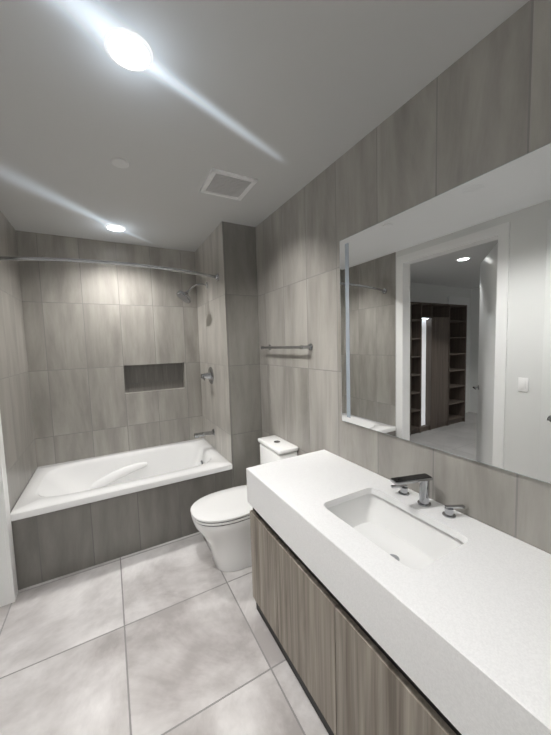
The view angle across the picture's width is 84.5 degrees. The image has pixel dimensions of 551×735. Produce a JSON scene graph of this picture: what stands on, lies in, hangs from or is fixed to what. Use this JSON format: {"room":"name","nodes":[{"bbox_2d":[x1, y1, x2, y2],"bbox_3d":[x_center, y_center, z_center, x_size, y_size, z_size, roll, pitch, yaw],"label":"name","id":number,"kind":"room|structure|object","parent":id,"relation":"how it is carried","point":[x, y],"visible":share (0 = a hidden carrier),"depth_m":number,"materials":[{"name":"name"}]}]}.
{"room":"bathroom","nodes":[
{"label":"bathroom","id":0,"kind":"room"},
{"bbox_2d":[0,211,36,512],"bbox_3d":[-1.207,0.238,0.825,0.100,2.600,4.208,-4,5,-29],"label":"wall","id":1,"kind":"structure","parent":0,"point":[18,431],"depth_m":2.28,"materials":[{"name":"tile"}]},
{"bbox_2d":[0,414,17,606],"bbox_3d":[-1.498,0.242,1.355,0.132,2.528,1.131,-4,5,-29],"label":"door frame","id":2,"kind":"structure","parent":1,"relation":"attached to","point":[8,586],"depth_m":1.88,"materials":[{"name":"white paint"}]},
{"bbox_2d":[0,256,218,280],"bbox_3d":[-1.142,-0.752,2.268,1.522,0.066,0.216,-4,5,-29],"label":"rail","id":3,"kind":"object","parent":1,"relation":"attached to","point":[8,258],"visible":1,"depth_m":2.12,"materials":[{"name":"silver metal"}]},
{"bbox_2d":[16,230,203,466],"bbox_3d":[-1.581,0.078,3.073,1.624,2.600,0.100,-4,5,-29],"label":"wall","id":4,"kind":"structure","parent":0,"point":[113,355],"depth_m":2.97,"materials":[{"name":"tile"}]},
{"bbox_2d":[0,532,328,734],"bbox_3d":[-1.956,1.629,0.632,5.632,0.100,4.450,-4,5,-29],"label":"floor","id":5,"kind":"structure","parent":0,"point":[174,637],"depth_m":1.54,"materials":[{"name":"tile"}]},
{"bbox_2d":[10,438,232,589],"bbox_3d":[-1.260,1.136,2.729,1.520,0.523,0.918,-4,5,-29],"label":"bathtub","id":6,"kind":"object","parent":5,"relation":"on","point":[68,517],"visible":1,"depth_m":2.34,"materials":[{"name":"white plastic"}]},
{"bbox_2d":[190,435,298,571],"bbox_3d":[-0.238,1.000,2.265,0.772,0.806,0.418,-4,5,-29],"label":"toilet","id":7,"kind":"object","parent":5,"relation":"on","point":[221,520],"visible":0.48,"depth_m":2.10,"materials":[{"name":"white ceramic"}]},
{"bbox_2d":[246,450,550,734],"bbox_3d":[0.515,0.972,1.116,0.555,0.990,1.776,-4,5,-29],"label":"bathroom vanity","id":8,"kind":"object","parent":5,"relation":"on","point":[392,606],"visible":1,"depth_m":0.99,"materials":[{"name":"brown"}]},
{"bbox_2d":[195,221,261,486],"bbox_3d":[-0.473,0.038,3.164,0.408,2.600,1.008,-4,5,-29],"label":"wall","id":9,"kind":"structure","parent":0,"point":[228,322],"depth_m":2.72,"materials":[{"name":"tile"}]},
{"bbox_2d":[176,282,214,437],"bbox_3d":[-0.782,-0.066,2.977,0.298,1.551,0.185,-4,5,-29],"label":"shower fixture","id":10,"kind":"object","parent":9,"relation":"attached to","point":[186,298],"visible":1,"depth_m":3.00,"materials":[{"name":"silver metal"}]},
{"bbox_2d":[0,0,528,251],"bbox_3d":[-0.426,-1.171,1.230,2.032,0.100,4.308,-4,5,-29],"label":"ceiling","id":11,"kind":"structure","parent":0,"point":[282,102],"depth_m":1.27,"materials":[{"name":"grey paint"}]},
{"bbox_2d":[105,224,125,231],"bbox_3d":[-1.365,-1.192,2.593,0.156,0.009,0.156,-4,5,-29],"label":"recessed light","id":12,"kind":"object","parent":11,"relation":"in","point":[116,227],"visible":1,"depth_m":2.57,"materials":[{"name":"white"}]},
{"bbox_2d":[111,158,128,167],"bbox_3d":[-0.867,-1.138,1.693,0.090,0.009,0.090,-4,5,-29],"label":"smoke detector","id":13,"kind":"object","parent":11,"relation":"attached to","point":[119,163],"visible":1,"depth_m":1.68,"materials":[{"name":"grey plastic"}]},
{"bbox_2d":[103,27,152,71],"bbox_3d":[-0.510,-1.100,1.057,0.156,0.009,0.156,-4,5,-29],"label":"recessed light","id":14,"kind":"object","parent":11,"relation":"in","point":[128,49],"visible":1,"depth_m":1.04,"materials":[{"name":"white"}]},
{"bbox_2d":[200,168,257,200],"bbox_3d":[-0.308,-1.173,1.960,0.290,0.012,0.290,-4,5,-29],"label":"ceiling vent","id":15,"kind":"object","parent":11,"relation":"in","point":[225,184],"visible":0.98,"depth_m":1.94,"materials":[{"name":"white"}]},
{"bbox_2d":[255,0,550,553],"bbox_3d":[0.703,0.141,1.356,0.100,2.600,3.300,-4,5,-29],"label":"wall","id":16,"kind":"structure","parent":0,"point":[482,106],"depth_m":1.41,"materials":[{"name":"tile"}]},
{"bbox_2d":[261,343,312,349],"bbox_3d":[0.060,-0.152,2.293,0.086,0.048,0.638,-4,5,-29],"label":"towel rail","id":17,"kind":"object","parent":16,"relation":"attached to","point":[309,346],"visible":1,"depth_m":2.15,"materials":[{"name":"silver metal"}]},
{"bbox_2d":[340,143,550,483],"bbox_3d":[0.707,-0.168,1.188,0.012,1.040,1.335,-4,5,-29],"label":"mirror panel","id":18,"kind":"object","parent":16,"relation":"attached to","point":[445,306],"visible":1,"depth_m":1.16,"materials":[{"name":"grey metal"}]}
]}

